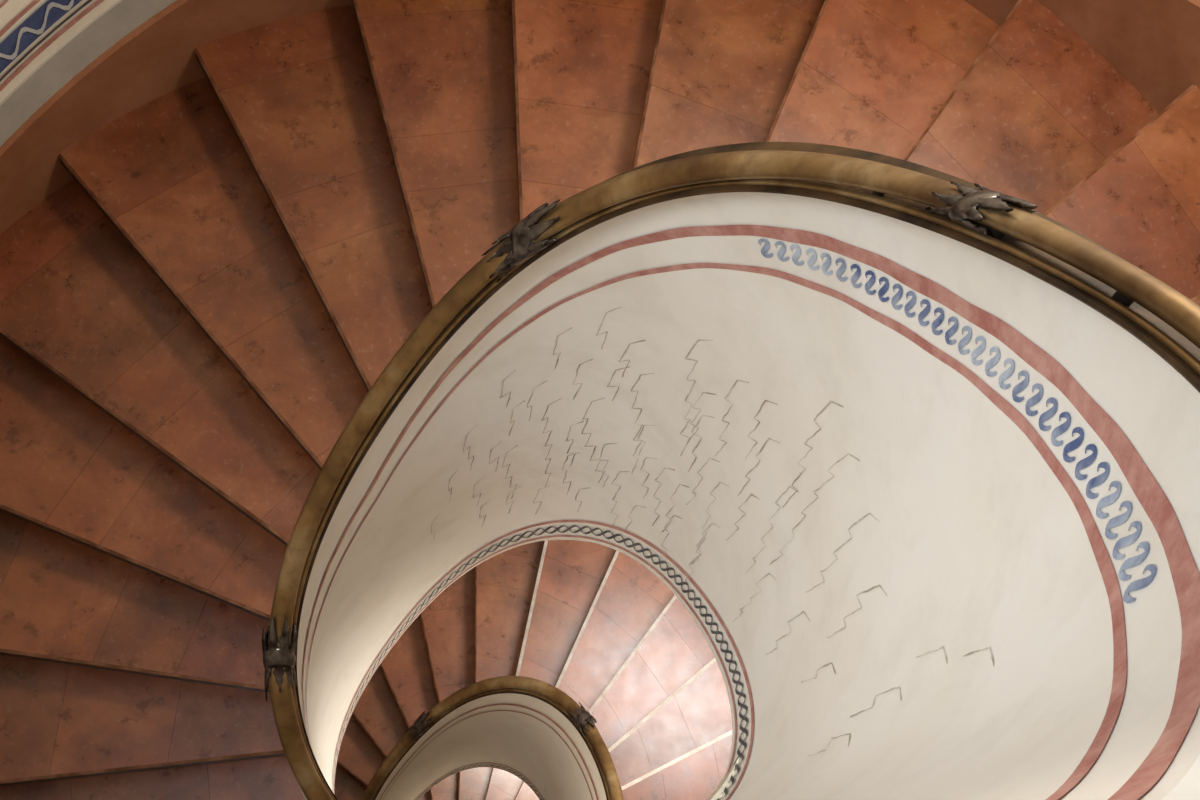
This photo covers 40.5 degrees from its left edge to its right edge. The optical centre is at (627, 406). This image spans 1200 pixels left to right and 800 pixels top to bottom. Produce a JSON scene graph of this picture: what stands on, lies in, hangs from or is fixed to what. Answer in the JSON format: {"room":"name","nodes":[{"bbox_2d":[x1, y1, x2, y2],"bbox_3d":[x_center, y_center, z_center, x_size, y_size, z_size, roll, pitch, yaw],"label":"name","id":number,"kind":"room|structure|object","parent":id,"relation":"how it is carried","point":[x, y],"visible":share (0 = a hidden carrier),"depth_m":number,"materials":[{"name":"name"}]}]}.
{"room":"spiral staircase","nodes":[
{"label":"spiral staircase","id":0,"kind":"room"},
{"bbox_2d":[0,0,117,102],"bbox_3d":[-0.585,1.542,5.899,3.872,15.066,4.128,-7,70,-10],"label":"wall","id":1,"kind":"structure","parent":0,"point":[9,9],"depth_m":3.81,"materials":[{"name":"white paint"}]},
{"bbox_2d":[0,0,39,36],"bbox_3d":[-0.648,1.729,6.383,3.563,11.983,3.798,-7,70,-10],"label":"upper red line","id":2,"kind":"structure","parent":1,"relation":"attached to","point":[34,2],"depth_m":3.66,"materials":[{"name":"paint"}]},
{"bbox_2d":[0,0,81,72],"bbox_3d":[-0.657,1.754,6.447,3.563,12.053,3.798,-7,70,-10],"label":"band","id":3,"kind":"object","parent":1,"relation":"attached to","point":[35,21],"visible":0.02,"depth_m":3.73,"materials":[{"name":"paint"}]},
{"bbox_2d":[0,0,73,59],"bbox_3d":[-1.043,-0.500,3.598,3.254,1.447,1.004,-36,77,-18],"label":"wave","id":4,"kind":"object","parent":3,"relation":"attached to","point":[52,4],"visible":1,"depth_m":3.73,"materials":[{"name":"paint"}]},
{"bbox_2d":[0,0,91,81],"bbox_3d":[-0.664,1.776,6.505,3.563,11.978,3.798,-7,70,-10],"label":"dark line","id":5,"kind":"structure","parent":1,"relation":"attached to","point":[88,1],"depth_m":3.79,"materials":[{"name":"paint"}]},
{"bbox_2d":[0,0,103,91],"bbox_3d":[-0.667,1.786,6.529,3.563,11.985,3.798,-7,70,-10],"label":"red line","id":6,"kind":"structure","parent":1,"relation":"attached to","point":[97,2],"depth_m":3.81,"materials":[{"name":"paint"}]},
{"bbox_2d":[0,0,176,146],"bbox_3d":[-0.682,1.830,6.644,3.640,12.098,3.881,-7,70,-10],"label":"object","id":7,"kind":"structure","parent":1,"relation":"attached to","point":[121,18],"depth_m":3.92,"materials":[{"name":"paint"}]},
{"bbox_2d":[0,0,1199,233],"bbox_3d":[-0.712,1.917,6.869,3.640,12.323,3.881,-7,70,-10],"label":"baseboard","id":8,"kind":"structure","parent":1,"relation":"attached to","point":[1154,45],"depth_m":4.04,"materials":[{"name":"pink paint"}]},
{"label":"floor","id":9,"kind":"structure","parent":0,"visible":0},
{"bbox_2d":[0,0,1199,799],"bbox_3d":[-0.734,1.990,7.253,3.727,13.489,3.999,-7,70,-10],"label":"spiral staircase","id":10,"kind":"structure","parent":9,"relation":"on","point":[795,497],"depth_m":3.83,"materials":[{"name":"stone"}]},
{"bbox_2d":[262,142,1199,799],"bbox_3d":[-0.463,1.673,6.308,1.288,11.605,1.094,37,69,7],"label":"handrail","id":11,"kind":"object","parent":10,"relation":"attached to","point":[1008,228],"visible":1,"depth_m":2.56,"materials":[{"name":"gold metal"}]}
]}

